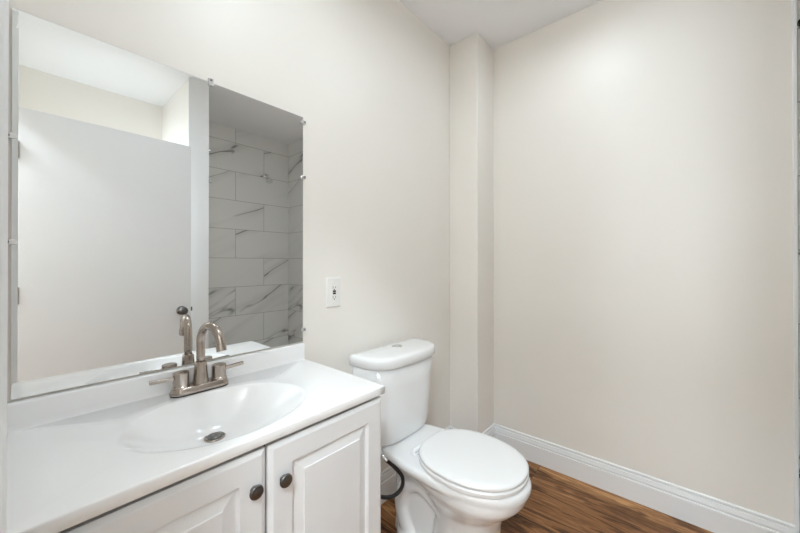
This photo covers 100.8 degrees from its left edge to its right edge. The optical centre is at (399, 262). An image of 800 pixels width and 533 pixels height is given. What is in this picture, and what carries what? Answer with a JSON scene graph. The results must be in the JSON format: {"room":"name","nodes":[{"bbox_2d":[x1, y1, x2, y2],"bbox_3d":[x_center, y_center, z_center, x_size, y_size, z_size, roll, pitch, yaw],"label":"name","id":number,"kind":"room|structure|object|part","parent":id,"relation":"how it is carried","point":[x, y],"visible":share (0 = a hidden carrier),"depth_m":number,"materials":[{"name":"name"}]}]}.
{"room":"bathroom","nodes":[
{"label":"bathroom","id":0,"kind":"room"},
{"bbox_2d":[7,0,449,471],"bbox_3d":[-0.212,-0.099,1.618,0.120,2.597,2.444,0,0,41],"label":"wall","id":1,"kind":"structure","parent":0,"point":[369,80],"depth_m":1.50,"materials":[{"name":"white paint"}]},
{"bbox_2d":[7,343,304,433],"bbox_3d":[-0.631,0.351,1.028,0.022,0.064,0.760,0,0,41],"label":"backsplash","id":2,"kind":"structure","parent":1,"relation":"attached to","point":[36,411],"depth_m":0.87,"materials":[{"name":"white stone"}]},
{"bbox_2d":[8,8,305,399],"bbox_3d":[-0.634,-0.138,1.036,0.011,0.904,0.777,0,0,41],"label":"wall mirror","id":3,"kind":"object","parent":1,"relation":"attached to","point":[152,202],"visible":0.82,"depth_m":0.92,"materials":[{"name":"clear glass"}]},
{"bbox_2d":[326,277,339,307],"bbox_3d":[-0.286,0.130,1.434,0.010,0.128,0.077,0,0,41],"label":"wall outlet","id":4,"kind":"object","parent":1,"relation":"attached to","point":[333,283],"visible":1,"depth_m":1.43,"materials":[{"name":"white plastic"}]},
{"bbox_2d":[331,284,336,299],"bbox_3d":[-0.285,0.130,1.432,0.003,0.067,0.033,0,0,41],"label":"receptacle","id":5,"kind":"object","parent":4,"relation":"attached to","point":[333,286],"depth_m":1.43,"materials":[{"name":"white plastic"}]},
{"bbox_2d":[381,447,404,499],"bbox_3d":[-0.139,0.915,1.416,0.321,0.248,0.078,0,0,6],"label":"supply hose","id":6,"kind":"object","parent":1,"relation":"attached to","point":[385,497],"visible":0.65,"depth_m":1.39,"materials":[{"name":"black rubber"}]},
{"bbox_2d":[381,424,494,504],"bbox_3d":[0.117,1.126,1.736,0.215,0.148,1.303,0,0,41],"label":"baseboard","id":7,"kind":"structure","parent":1,"relation":"attached to","point":[388,476],"depth_m":1.69,"materials":[{"name":"white paint"}]},
{"bbox_2d":[450,33,493,432],"bbox_3d":[0.467,-0.097,2.152,0.200,2.597,0.223,0,0,41],"label":"wall","id":8,"kind":"structure","parent":0,"point":[471,58],"depth_m":2.07,"materials":[{"name":"white paint"}]},
{"bbox_2d":[399,0,601,49],"bbox_3d":[0.265,-1.427,0.437,2.860,0.050,3.600,0,0,41],"label":"ceiling","id":9,"kind":"structure","parent":0,"point":[499,23],"depth_m":1.88,"materials":[{"name":"white paint"}]},
{"bbox_2d":[381,460,712,532],"bbox_3d":[0.265,1.220,0.428,2.860,0.050,3.600,0,0,41],"label":"floor","id":10,"kind":"structure","parent":0,"point":[557,502],"depth_m":1.57,"materials":[{"name":"brown wood"}]},
{"bbox_2d":[58,396,380,532],"bbox_3d":[-0.462,0.801,0.878,0.466,0.791,0.755,0,0,41],"label":"vanity cabinet","id":11,"kind":"object","parent":10,"relation":"on","point":[323,476],"visible":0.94,"depth_m":0.78,"materials":[{"name":"white paint"}]},
{"bbox_3d":[-0.431,0.753,0.604,0.018,0.676,0.380,0,0,41],"label":"door","id":12,"kind":"part","parent":11,"relation":"part of","materials":[{"name":"white paint"}]},
{"bbox_2d":[7,343,384,532],"bbox_3d":[-0.468,0.401,0.887,0.454,0.164,0.763,0,0,41],"label":"countertop","id":13,"kind":"structure","parent":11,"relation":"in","point":[75,456],"depth_m":0.78,"materials":[{"name":"white stone"}]},
{"bbox_2d":[149,322,243,397],"bbox_3d":[-0.597,0.278,0.992,0.196,0.207,0.170,0,0,-8],"label":"faucet","id":14,"kind":"object","parent":13,"relation":"on","point":[181,387],"visible":1,"depth_m":0.97,"materials":[{"name":"silver metal"}]},
{"bbox_3d":[-0.660,0.331,0.920,0.010,0.013,0.060,0,0,41],"label":"lever","id":15,"kind":"part","parent":14,"relation":"part of","materials":[{"name":"silver metal"}]},
{"bbox_3d":[-0.630,0.338,0.953,0.043,0.044,0.043,0,0,41],"label":"handle","id":16,"kind":"part","parent":14,"relation":"part of","materials":[{"name":"silver metal"}]},
{"bbox_3d":[-0.597,0.369,0.992,0.055,0.020,0.157,0,0,41],"label":"plate","id":17,"kind":"part","parent":14,"relation":"part of","materials":[{"name":"silver metal"}]},
{"bbox_3d":[-0.551,0.238,0.963,0.133,0.127,0.024,0,0,32],"label":"spout","id":18,"kind":"part","parent":14,"relation":"part of","materials":[{"name":"silver metal"}]},
{"bbox_3d":[-0.563,0.338,1.030,0.043,0.044,0.043,0,0,41],"label":"handle","id":19,"kind":"part","parent":14,"relation":"part of","materials":[{"name":"silver metal"}]},
{"bbox_3d":[-0.534,0.331,1.063,0.010,0.013,0.060,0,0,41],"label":"lever","id":20,"kind":"part","parent":14,"relation":"part of","materials":[{"name":"silver metal"}]},
{"bbox_3d":[-0.310,0.494,0.713,0.019,0.031,0.031,0,0,41],"label":"knob","id":21,"kind":"part","parent":11,"relation":"part of","materials":[{"name":"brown metal"}]},
{"bbox_3d":[-0.265,0.504,0.765,0.019,0.031,0.031,0,0,41],"label":"knob","id":22,"kind":"part","parent":11,"relation":"part of","materials":[{"name":"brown metal"}]},
{"bbox_3d":[-0.182,0.754,0.888,0.018,0.676,0.366,0,0,41],"label":"door","id":23,"kind":"part","parent":11,"relation":"part of","materials":[{"name":"white paint"}]},
{"bbox_2d":[349,338,531,532],"bbox_3d":[0.186,0.801,1.386,0.698,0.810,0.454,0,0,41],"label":"toilet","id":24,"kind":"object","parent":10,"relation":"on","point":[457,480],"visible":0.98,"depth_m":1.36,"materials":[{"name":"white ceramic"}]},
{"bbox_3d":[-0.001,0.621,1.550,0.184,0.347,0.436,0,0,41],"label":"tank","id":25,"kind":"part","parent":24,"relation":"part of","materials":[{"name":"white ceramic"}]},
{"bbox_3d":[0.000,0.425,1.550,0.204,0.048,0.454,0,0,41],"label":"tank lid","id":26,"kind":"part","parent":24,"relation":"part of","materials":[{"name":"white ceramic"}]},
{"bbox_3d":[0.198,1.000,1.376,0.669,0.413,0.358,0,0,41],"label":"bowl","id":27,"kind":"part","parent":24,"relation":"part of","materials":[{"name":"white ceramic"}]},
{"bbox_3d":[0.285,0.783,1.300,0.413,0.020,0.362,0,0,41],"label":"seat","id":28,"kind":"part","parent":24,"relation":"part of","materials":[{"name":"white plastic"}]},
{"bbox_3d":[0.285,0.761,1.300,0.413,0.019,0.361,0,0,41],"label":"seat lid","id":29,"kind":"part","parent":24,"relation":"part of","materials":[{"name":"white plastic"}]},
{"bbox_2d":[493,0,799,532],"bbox_3d":[1.458,-0.099,1.607,2.410,2.597,0.262,0,0,41],"label":"wall","id":30,"kind":"structure","parent":0,"point":[643,149],"depth_m":1.62,"materials":[{"name":"white paint"}]},
{"bbox_2d":[494,423,795,532],"bbox_3d":[1.092,1.126,1.738,1.280,0.148,0.015,0,0,41],"label":"baseboard","id":31,"kind":"structure","parent":30,"relation":"attached to","point":[712,514],"depth_m":1.63,"materials":[{"name":"white paint"}]},
{"bbox_2d":[792,0,798,532],"bbox_3d":[1.585,-0.100,1.328,0.012,2.597,0.015,0,0,41],"label":"trim","id":32,"kind":"structure","parent":30,"relation":"attached to","point":[794,2],"depth_m":1.32,"materials":[{"name":"white paint"}]},
{"bbox_3d":[-0.025,-0.105,-0.089,2.410,2.597,0.120,0,0,41],"label":"wall","id":33,"kind":"structure","parent":0,"visible":0},
{"bbox_2d":[0,0,8,532],"bbox_3d":[-0.029,0.141,0.004,0.930,2.105,0.015,0,0,41],"label":"trim","id":34,"kind":"structure","parent":33,"relation":"attached to","point":[4,4],"depth_m":0.30,"materials":[{"name":"white paint"}]}
]}

